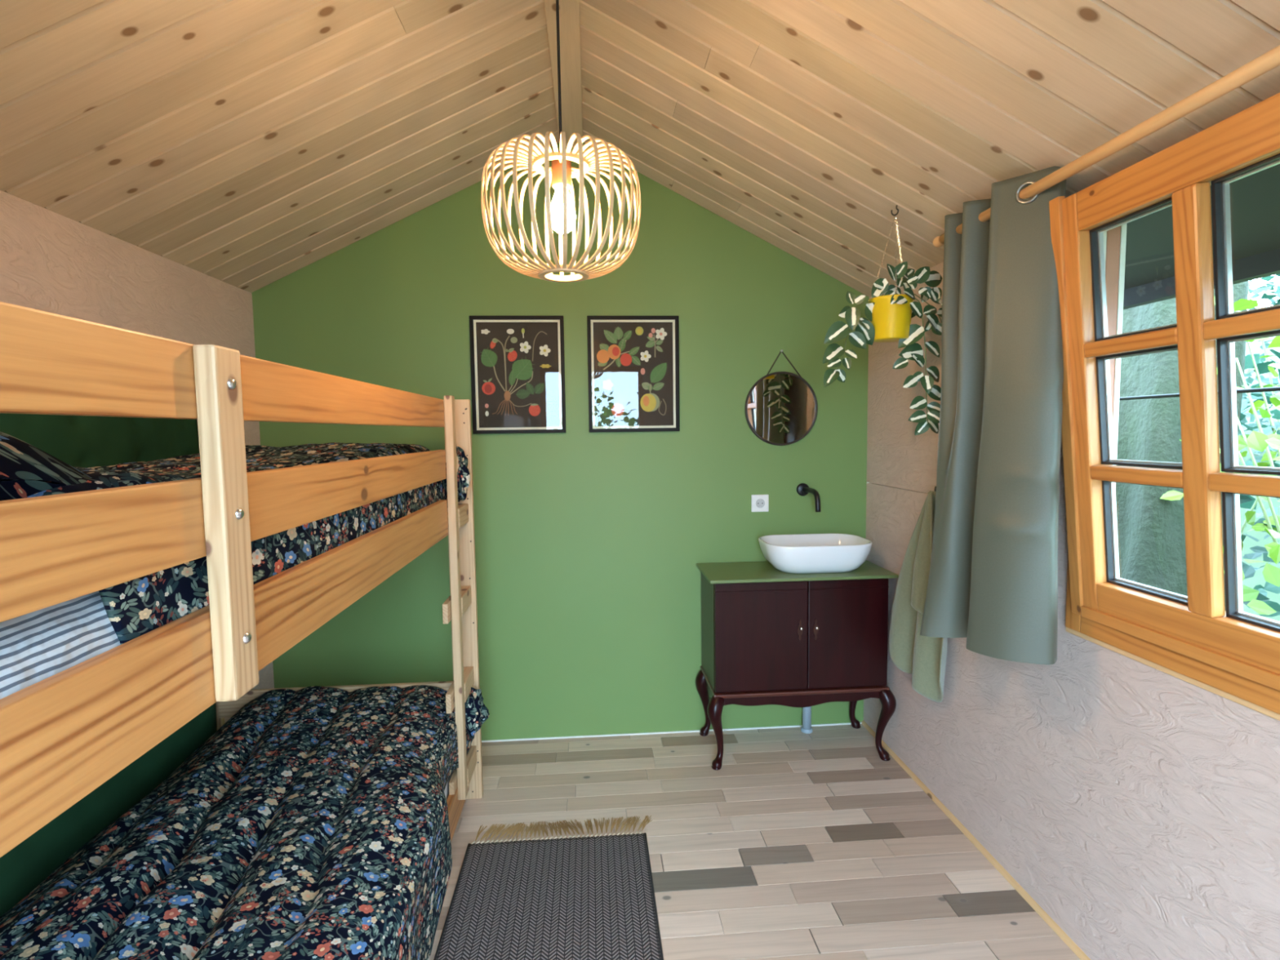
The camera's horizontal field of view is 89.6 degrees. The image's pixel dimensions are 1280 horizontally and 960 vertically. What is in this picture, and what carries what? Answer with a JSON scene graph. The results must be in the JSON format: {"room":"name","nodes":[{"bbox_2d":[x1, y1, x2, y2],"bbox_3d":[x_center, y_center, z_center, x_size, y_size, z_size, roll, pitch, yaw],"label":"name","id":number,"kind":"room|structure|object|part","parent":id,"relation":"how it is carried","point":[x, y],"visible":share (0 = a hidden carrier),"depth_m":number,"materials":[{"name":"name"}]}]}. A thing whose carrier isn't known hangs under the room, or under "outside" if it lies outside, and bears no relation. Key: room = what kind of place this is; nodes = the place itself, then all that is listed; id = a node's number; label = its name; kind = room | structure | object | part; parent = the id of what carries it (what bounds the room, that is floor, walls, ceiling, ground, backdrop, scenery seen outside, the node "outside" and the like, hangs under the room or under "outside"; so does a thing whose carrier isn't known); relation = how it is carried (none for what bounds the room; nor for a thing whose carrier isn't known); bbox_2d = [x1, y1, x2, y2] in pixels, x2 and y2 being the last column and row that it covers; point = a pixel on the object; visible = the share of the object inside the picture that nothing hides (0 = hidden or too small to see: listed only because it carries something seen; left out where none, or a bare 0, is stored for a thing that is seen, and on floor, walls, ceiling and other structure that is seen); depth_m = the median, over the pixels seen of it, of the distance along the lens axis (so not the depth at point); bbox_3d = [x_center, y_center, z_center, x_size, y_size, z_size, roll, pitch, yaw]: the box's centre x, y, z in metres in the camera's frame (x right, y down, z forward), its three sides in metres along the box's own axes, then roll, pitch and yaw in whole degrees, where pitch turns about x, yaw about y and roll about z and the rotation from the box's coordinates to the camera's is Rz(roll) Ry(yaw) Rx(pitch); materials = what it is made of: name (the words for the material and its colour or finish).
{"room":"cabin bedroom","nodes":[
{"label":"cabin bedroom","id":0,"kind":"room"},
{"bbox_2d":[0,190,274,722],"bbox_3d":[-1.523,0.338,1.082,0.060,2.003,3.436,-1,4,-4],"label":"wall","id":1,"kind":"structure","parent":0,"point":[51,261],"depth_m":1.92,"materials":[{"name":"beige paint"}]},
{"bbox_2d":[0,413,199,467],"bbox_3d":[-1.480,-0.071,1.329,0.075,0.340,1.880,-1,4,-4],"label":"cushion","id":2,"kind":"object","parent":1,"relation":"attached to","point":[77,441],"visible":0.34,"depth_m":1.78,"materials":[{"name":"green fabric"}]},
{"bbox_2d":[0,702,217,916],"bbox_3d":[-1.471,0.717,1.388,0.073,0.600,1.880,-1,4,-4],"label":"cushion","id":3,"kind":"object","parent":1,"relation":"attached to","point":[26,865],"visible":0.18,"depth_m":1.73,"materials":[{"name":"green fabric"}]},
{"bbox_2d":[251,142,869,740],"bbox_3d":[-0.293,-0.156,2.898,2.685,2.684,0.060,-1,4,-4],"label":"wall","id":4,"kind":"structure","parent":0,"point":[589,546],"depth_m":2.88,"materials":[{"name":"green paint"}]},
{"bbox_2d":[469,315,565,433],"bbox_3d":[-0.532,-0.459,2.816,0.404,0.508,0.021,-1,4,-4],"label":"framed poster","id":5,"kind":"object","parent":4,"relation":"attached to","point":[517,362],"visible":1,"depth_m":2.82,"materials":[{"name":"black paper"}]},
{"bbox_2d":[481,734,595,742],"bbox_3d":[-0.908,1.194,2.918,1.412,0.006,0.006,-1,4,-4],"label":"trim","id":6,"kind":"structure","parent":4,"relation":"attached to","point":[593,735],"depth_m":2.95,"materials":[{"name":"white wood"}]},
{"bbox_2d":[586,315,679,432],"bbox_3d":[-0.028,-0.468,2.854,0.404,0.508,0.021,-1,4,-4],"label":"framed poster","id":7,"kind":"object","parent":4,"relation":"attached to","point":[633,361],"visible":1,"depth_m":2.86,"materials":[{"name":"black paper"}]},
{"bbox_2d":[595,722,862,737],"bbox_3d":[0.431,1.169,3.019,1.272,0.006,0.006,-1,4,-4],"label":"trim","id":8,"kind":"structure","parent":4,"relation":"attached to","point":[846,723],"depth_m":3.02,"materials":[{"name":"white wood"}]},
{"bbox_2d":[751,494,768,511],"bbox_3d":[0.549,0.106,2.947,0.079,0.079,0.011,-1,4,-4],"label":"wall socket","id":9,"kind":"object","parent":4,"relation":"attached to","point":[759,502],"visible":1,"depth_m":2.94,"materials":[{"name":"white plastic"}]},
{"bbox_2d":[796,483,821,511],"bbox_3d":[0.754,0.078,2.880,0.058,0.115,0.170,-1,4,-4],"label":"tap","id":10,"kind":"object","parent":4,"relation":"attached to","point":[802,489],"visible":1,"depth_m":2.87,"materials":[{"name":"black metal"}]},
{"bbox_3d":[0.748,0.044,2.956,0.058,0.058,0.014,-1,4,-4],"label":"plate","id":11,"kind":"part","parent":10,"relation":"part of","materials":[{"name":"black metal"}]},
{"bbox_3d":[0.766,0.086,2.877,0.024,0.100,0.160,-1,4,-9],"label":"spout","id":12,"kind":"part","parent":10,"relation":"part of","materials":[{"name":"black metal"}]},
{"bbox_2d":[0,0,1279,297],"bbox_3d":[-0.173,-1.057,1.083,2.805,0.785,3.556,-1,4,-4],"label":"ceiling","id":13,"kind":"structure","parent":0,"point":[244,144],"depth_m":1.73,"materials":[{"name":"brown wood"}]},
{"bbox_2d":[480,0,640,282],"bbox_3d":[-0.173,-0.885,1.379,0.343,0.880,0.343,-1,4,-4],"label":"pendant lamp","id":14,"kind":"object","parent":13,"relation":"hanging from","point":[560,217],"visible":1,"depth_m":1.35,"materials":[{"name":"brown wood"}]},
{"bbox_3d":[-0.175,-1.000,1.371,0.007,0.606,0.006,-1,4,-4],"label":"cord","id":15,"kind":"part","parent":14,"relation":"part of","materials":[{"name":"plastic"}]},
{"bbox_3d":[-0.169,-0.587,1.402,0.058,0.096,0.058,-1,4,-4],"label":"bulb","id":16,"kind":"part","parent":14,"relation":"part of","materials":[{"name":"white glass"}]},
{"bbox_2d":[544,0,582,147],"bbox_3d":[-0.163,-1.320,1.064,0.100,0.033,3.435,-1,4,-4],"label":"ceiling beam","id":17,"kind":"structure","parent":13,"relation":"attached to","point":[569,10],"depth_m":2.12,"materials":[{"name":"beige wood"}]},
{"bbox_2d":[822,215,942,435],"bbox_3d":[0.815,-0.506,2.112,0.440,0.721,0.182,-1,4,-4],"label":"hanging plant","id":18,"kind":"object","parent":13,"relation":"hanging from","point":[890,314],"visible":0.96,"depth_m":2.10,"materials":[{"name":"green and white leaf"},{"name":"yellow glazed ceramic"},{"name":"cream rope"}]},
{"bbox_3d":[0.733,-0.491,2.127,0.174,0.260,0.003,-1,4,-4],"label":"stem","id":19,"kind":"part","parent":18,"relation":"part of","materials":[{"name":"green plant"}]},
{"bbox_3d":[0.835,-0.728,2.107,0.116,0.278,0.116,-1,4,-4],"label":"chain","id":20,"kind":"part","parent":18,"relation":"part of","materials":[{"name":"silver metal"}]},
{"bbox_3d":[0.830,-0.531,2.131,0.142,0.135,0.142,-1,4,-4],"label":"pot","id":21,"kind":"part","parent":18,"relation":"part of","materials":[{"name":"yellow plastic"}]},
{"bbox_3d":[0.920,-0.404,2.139,0.076,0.426,0.030,2,5,29],"label":"stem","id":22,"kind":"part","parent":18,"relation":"part of","materials":[{"name":"green plant"}]},
{"bbox_3d":[0.961,-0.532,2.133,0.103,0.171,0.026,1,5,17],"label":"stem","id":23,"kind":"part","parent":18,"relation":"part of","materials":[{"name":"green plant"}]},
{"bbox_2d":[890,204,898,215],"bbox_3d":[0.832,-0.883,2.103,0.027,0.041,0.004,-1,4,-4],"label":"ceiling hook","id":24,"kind":"object","parent":13,"relation":"attached to","point":[896,208],"visible":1,"depth_m":2.10,"materials":[{"name":"black metal"}]},
{"bbox_2d":[428,724,1080,959],"bbox_3d":[-0.139,1.353,1.237,2.805,0.080,3.610,-1,4,-4],"label":"floor","id":25,"kind":"structure","parent":0,"point":[815,845],"depth_m":2.19,"materials":[{"name":"grey laminate"}]},
{"bbox_2d":[0,301,483,857],"bbox_3d":[-1.026,0.545,1.417,0.969,1.528,1.995,-1,4,-4],"label":"bunk bed","id":26,"kind":"object","parent":25,"relation":"on","point":[64,735],"visible":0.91,"depth_m":0.78,"materials":[{"name":"orange wood"}]},
{"bbox_2d":[0,591,119,699],"bbox_3d":[-1.037,0.145,1.379,0.840,0.168,1.900,-1,4,-4],"label":"mattress","id":27,"kind":"object","parent":26,"relation":"on","point":[35,646],"visible":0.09,"depth_m":0.62,"materials":[{"name":"white fabric"}]},
{"bbox_2d":[0,431,92,501],"bbox_3d":[-0.977,0.002,0.584,0.660,0.199,0.409,-1,4,-4],"label":"pillow","id":28,"kind":"object","parent":27,"relation":"on","point":[20,461],"visible":0.52,"depth_m":0.70,"materials":[{"name":"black fabric"}]},
{"bbox_2d":[0,442,470,644],"bbox_3d":[-0.984,0.052,1.498,0.882,0.255,1.732,-1,4,-4],"label":"duvet","id":29,"kind":"object","parent":27,"relation":"on","point":[136,607],"visible":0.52,"depth_m":1.12,"materials":[{"name":"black fabric"}]},
{"bbox_3d":[-1.567,0.634,2.373,0.030,1.220,0.025,-1,4,-4],"label":"post","id":30,"kind":"part","parent":26,"relation":"part of","materials":[{"name":"brown wood"}]},
{"bbox_3d":[-0.597,-0.157,1.275,0.022,0.092,1.750,-1,4,-4],"label":"rail","id":31,"kind":"part","parent":26,"relation":"part of","materials":[{"name":"orange wood"}]},
{"bbox_3d":[-0.595,0.012,1.288,0.022,0.098,1.750,-1,4,-4],"label":"rail","id":32,"kind":"part","parent":26,"relation":"part of","materials":[{"name":"orange wood"}]},
{"bbox_3d":[-0.592,0.191,1.301,0.022,0.120,1.750,-1,4,-4],"label":"rail","id":33,"kind":"part","parent":26,"relation":"part of","materials":[{"name":"orange wood"}]},
{"bbox_3d":[-0.535,0.057,0.836,0.026,0.452,0.060,-1,4,-4],"label":"guard post","id":34,"kind":"part","parent":26,"relation":"part of","materials":[{"name":"brown wood"}]},
{"bbox_2d":[444,770,453,799],"bbox_3d":[-1.018,1.107,1.459,0.828,0.169,1.895,-1,4,-4],"label":"mattress","id":35,"kind":"object","parent":26,"relation":"on","point":[446,788],"visible":0.02,"depth_m":2.21,"materials":[{"name":"white fabric"}]},
{"bbox_2d":[0,684,488,959],"bbox_3d":[-0.962,1.016,1.463,0.951,0.383,1.910,-1,4,-4],"label":"duvet","id":36,"kind":"object","parent":35,"relation":"on","point":[313,824],"visible":0.95,"depth_m":1.52,"materials":[{"name":"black fabric"}]},
{"bbox_3d":[-0.587,1.190,1.476,0.022,0.120,1.950,-1,4,-4],"label":"rail","id":37,"kind":"part","parent":26,"relation":"part of","materials":[{"name":"orange wood"}]},
{"bbox_3d":[-0.665,0.465,2.430,0.094,1.526,0.025,-1,4,-4],"label":"post","id":38,"kind":"part","parent":26,"relation":"part of","materials":[{"name":"brown wood"}]},
{"bbox_2d":[433,815,663,959],"bbox_3d":[-0.211,1.289,1.486,0.639,0.011,1.698,-1,4,-4],"label":"rug","id":39,"kind":"object","parent":25,"relation":"on","point":[581,898],"visible":1,"depth_m":1.92,"materials":[{"name":"grey fabric"}]},
{"bbox_2d":[695,560,898,769],"bbox_3d":[0.663,0.784,2.824,0.800,0.797,0.370,-1,4,-4],"label":"base cabinet","id":40,"kind":"object","parent":25,"relation":"on","point":[770,635],"visible":0.99,"depth_m":2.67,"materials":[{"name":"brown wood"}]},
{"bbox_3d":[0.292,1.022,2.965,0.074,0.311,0.062,-1,4,-4],"label":"leg","id":41,"kind":"part","parent":40,"relation":"part of","materials":[{"name":"brown wood"}]},
{"bbox_3d":[0.316,1.042,2.667,0.073,0.315,0.073,-1,4,-4],"label":"leg","id":42,"kind":"part","parent":40,"relation":"part of","materials":[{"name":"brown wood"}]},
{"bbox_3d":[0.500,0.646,2.659,0.386,0.456,0.020,-1,4,-4],"label":"door","id":43,"kind":"part","parent":40,"relation":"part of","materials":[{"name":"brown wood"}]},
{"bbox_3d":[0.663,0.874,2.841,0.746,0.018,0.340,-1,4,-4],"label":"moulding","id":44,"kind":"part","parent":40,"relation":"part of","materials":[{"name":"red wood"}]},
{"bbox_2d":[758,533,872,573],"bbox_3d":[0.755,0.321,2.797,0.460,0.126,0.314,-1,4,-4],"label":"basin","id":45,"kind":"object","parent":40,"relation":"in","point":[827,553],"visible":1,"depth_m":2.67,"materials":[{"name":"white ceramic"}]},
{"bbox_3d":[0.866,0.639,2.687,0.340,0.456,0.020,-1,4,-4],"label":"door","id":46,"kind":"part","parent":40,"relation":"part of","materials":[{"name":"brown wood"}]},
{"bbox_3d":[1.016,1.008,3.019,0.074,0.311,0.062,-1,4,-4],"label":"leg","id":47,"kind":"part","parent":40,"relation":"part of","materials":[{"name":"brown wood"}]},
{"bbox_3d":[1.039,1.028,2.721,0.073,0.315,0.073,-1,4,-4],"label":"leg","id":48,"kind":"part","parent":40,"relation":"part of","materials":[{"name":"brown wood"}]},
{"bbox_2d":[800,706,813,733],"bbox_3d":[0.774,1.020,2.986,0.053,0.296,0.053,-1,4,-4],"label":"pipe","id":49,"kind":"object","parent":25,"relation":"on","point":[806,727],"visible":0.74,"depth_m":2.98,"materials":[{"name":"grey plastic"}]},
{"bbox_2d":[863,261,1279,959],"bbox_3d":[1.218,0.282,1.289,0.070,2.013,3.436,-1,4,-4],"label":"wall","id":50,"kind":"structure","parent":0,"point":[1137,804],"depth_m":1.67,"materials":[{"name":"white paint"}]},
{"bbox_3d":[1.073,-0.387,2.657,0.012,0.840,0.596,-1,4,-4],"label":"wall panel","id":51,"kind":"part","parent":50,"relation":"part of","materials":[{"name":"beige paint"}]},
{"bbox_2d":[861,720,1090,959],"bbox_3d":[1.190,1.278,1.361,0.012,0.016,3.435,-1,4,-4],"label":"baseboard","id":52,"kind":"structure","parent":50,"relation":"attached to","point":[1063,935],"depth_m":2.08,"materials":[{"name":"brown wood"}]},
{"bbox_3d":[1.172,-0.291,1.371,0.012,0.841,1.990,-1,4,-4],"label":"wall panel","id":53,"kind":"part","parent":50,"relation":"part of","materials":[{"name":"beige paint"}]},
{"bbox_3d":[1.162,0.681,1.742,0.012,1.150,2.586,-1,4,-4],"label":"wall panel","id":54,"kind":"part","parent":50,"relation":"part of","materials":[{"name":"white paint"}]},
{"bbox_2d":[933,44,1279,247],"bbox_3d":[1.084,-0.697,1.188,0.174,0.048,1.796,-1,4,-4],"label":"curtain rod","id":55,"kind":"object","parent":50,"relation":"attached to","point":[1270,60],"visible":0.75,"depth_m":1.25,"materials":[{"name":"brown wood"}]},
{"bbox_2d":[920,166,1066,664],"bbox_3d":[0.950,-0.148,1.804,0.179,1.280,0.500,-1,4,-8],"label":"curtain","id":56,"kind":"object","parent":55,"relation":"hanging from","point":[993,580],"visible":0.98,"depth_m":1.69,"materials":[{"name":"grey fabric"}]},
{"bbox_2d":[1048,92,1279,720],"bbox_3d":[1.171,-0.119,1.288,0.250,1.116,0.810,-1,4,-4],"label":"window","id":57,"kind":"structure","parent":50,"relation":"in","point":[1233,654],"depth_m":1.31,"materials":[{"name":"brown wood"}]},
{"bbox_3d":[1.168,-0.127,1.292,0.022,1.100,0.780,-1,4,-4],"label":"frame","id":58,"kind":"part","parent":57,"relation":"part of","materials":[{"name":"brown wood"}]},
{"bbox_3d":[1.133,-0.151,1.288,0.159,1.028,0.686,-1,4,-4],"label":"sash","id":59,"kind":"part","parent":57,"relation":"part of","materials":[{"name":"brown wood"}]},
{"bbox_3d":[1.157,-0.165,1.656,0.012,1.080,0.049,-1,4,-4],"label":"casing","id":60,"kind":"part","parent":57,"relation":"part of","materials":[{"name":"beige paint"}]},
{"bbox_3d":[1.179,0.429,1.329,0.008,0.016,0.810,-1,4,-4],"label":"trim","id":61,"kind":"part","parent":57,"relation":"part of","materials":[{"name":"brown wood"}]},
{"bbox_3d":[1.082,-0.616,1.250,0.068,0.095,0.550,-1,4,-4],"label":"sash rail","id":62,"kind":"part","parent":57,"relation":"part of","materials":[{"name":"brown wood"}]},
{"bbox_3d":[1.175,0.390,1.331,0.022,0.062,0.676,-1,4,-4],"label":"frame","id":63,"kind":"part","parent":57,"relation":"part of","materials":[{"name":"brown wood"}]},
{"bbox_3d":[1.184,0.315,1.326,0.067,0.091,0.550,-1,4,-4],"label":"sash rail","id":64,"kind":"part","parent":57,"relation":"part of","materials":[{"name":"brown wood"}]},
{"bbox_2d":[1123,164,1279,309],"bbox_3d":[1.452,-0.635,1.290,0.430,0.270,3.936,-1,4,-4],"label":"roof eave","id":65,"kind":"object","parent":50,"relation":"attached to","point":[1255,198],"depth_m":1.68},
{"bbox_3d":[1.080,0.034,2.323,0.039,0.045,0.014,-1,4,-4],"label":"towel hook","id":66,"kind":"object","parent":50,"relation":"attached to","visible":0},
{"bbox_2d":[888,490,947,702],"bbox_3d":[1.041,0.419,2.402,0.091,0.768,0.392,-1,4,-4],"label":"towel","id":67,"kind":"object","parent":66,"relation":"hanging from","point":[923,657],"visible":0.77,"depth_m":2.37,"materials":[{"name":"green fabric"}]},
{"label":"outside","id":68,"kind":"structure","parent":0,"visible":0},
{"bbox_2d":[1238,329,1279,621],"bbox_3d":[0.996,-0.124,0.068,20.000,3.598,20.000,-1,4,-4],"label":"ground","id":69,"kind":"structure","parent":68,"point":[1258,579],"depth_m":4.44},
{"bbox_2d":[1115,280,1248,611],"bbox_3d":[2.216,-0.339,2.792,1.044,3.400,0.973,-1,4,-4],"label":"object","id":70,"kind":"object","parent":69,"relation":"on","point":[1151,531],"visible":0.09,"depth_m":2.70,"materials":[{"name":"green plant"}]},
{"bbox_2d":[1160,280,1279,601],"bbox_3d":[2.590,0.191,2.294,1.216,2.070,1.472,-1,4,-4],"label":"shrub","id":71,"kind":"object","parent":69,"relation":"on","point":[1260,442],"visible":0.4,"depth_m":2.46,"materials":[{"name":"green plant"}]},
{"bbox_3d":[2.419,0.374,2.450,0.025,1.686,0.296,-5,6,-42],"label":"stem","id":72,"kind":"part","parent":71,"relation":"part of","materials":[{"name":"green plant"}]},
{"bbox_3d":[2.414,0.483,2.447,0.290,1.469,0.025,4,6,45],"label":"stem","id":73,"kind":"part","parent":71,"relation":"part of","materials":[{"name":"green plant"}]},
{"bbox_3d":[2.427,0.519,2.472,0.025,1.394,0.302,-4,6,-39],"label":"stem","id":74,"kind":"part","parent":71,"relation":"part of","materials":[{"name":"green plant"}]},
{"bbox_3d":[2.547,0.318,2.554,0.019,1.779,0.361,-1,4,-9],"label":"stem","id":75,"kind":"part","parent":71,"relation":"part of","materials":[{"name":"green plant"}]},
{"bbox_2d":[1238,273,1279,518],"bbox_3d":[3.930,-1.054,3.625,1.730,3.161,3.228,-1,4,-4],"label":"shrub","id":76,"kind":"object","parent":69,"relation":"on","point":[1270,380],"visible":0.03,"depth_m":3.84,"materials":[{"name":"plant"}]},
{"bbox_3d":[3.638,-0.491,3.775,0.423,2.021,0.025,1,5,21],"label":"stem","id":77,"kind":"part","parent":76,"relation":"part of","materials":[{"name":"green plant"}]},
{"bbox_2d":[1238,275,1279,456],"bbox_3d":[4.958,-1.426,5.894,2.127,4.166,4.084,-1,4,-4],"label":"shrub","id":78,"kind":"object","parent":69,"relation":"on","point":[1268,278],"visible":0.04,"depth_m":5.46,"materials":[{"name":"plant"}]},
{"bbox_2d":[1239,353,1279,617],"bbox_3d":[2.666,0.259,3.130,1.017,1.688,1.143,1,5,20],"label":"shrub","id":79,"kind":"object","parent":69,"relation":"on","point":[1246,501],"visible":0.02,"depth_m":2.89,"materials":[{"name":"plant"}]},
{"bbox_3d":[2.866,0.520,3.087,0.223,1.168,0.020,1,5,25],"label":"stem","id":80,"kind":"part","parent":79,"relation":"part of","materials":[{"name":"green plant"}]},
{"bbox_2d":[1243,499,1279,615],"bbox_3d":[2.371,0.612,1.853,0.955,1.501,1.010,-1,4,-4],"label":"shrub","id":81,"kind":"object","parent":69,"relation":"on","point":[1271,573],"visible":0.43,"depth_m":2.19,"materials":[{"name":"green plant"}]},
{"bbox_3d":[0.637,-0.581,2.900,0.011,0.011,0.016,-1,4,-4],"label":"hook","id":82,"kind":"object","parent":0,"visible":0},
{"bbox_2d":[744,351,817,445],"bbox_3d":[0.640,-0.368,2.915,0.334,0.426,0.017,-1,4,-4],"label":"round mirror","id":83,"kind":"object","parent":82,"relation":"hanging from","point":[781,407],"visible":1,"depth_m":2.92,"materials":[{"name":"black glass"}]},
{"bbox_3d":[0.641,-0.323,2.916,0.316,0.316,0.001,-1,4,-4],"label":"glass","id":84,"kind":"part","parent":83,"relation":"part of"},
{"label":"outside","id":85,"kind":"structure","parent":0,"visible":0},
{"bbox_2d":[1119,386,1279,400],"bbox_3d":[1.755,-0.365,3.226,0.014,0.012,5.800,-1,4,-4],"label":"wire","id":86,"kind":"object","parent":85,"point":[1269,388],"visible":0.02,"depth_m":2.20,"materials":[{"name":"black metal"}]}
]}

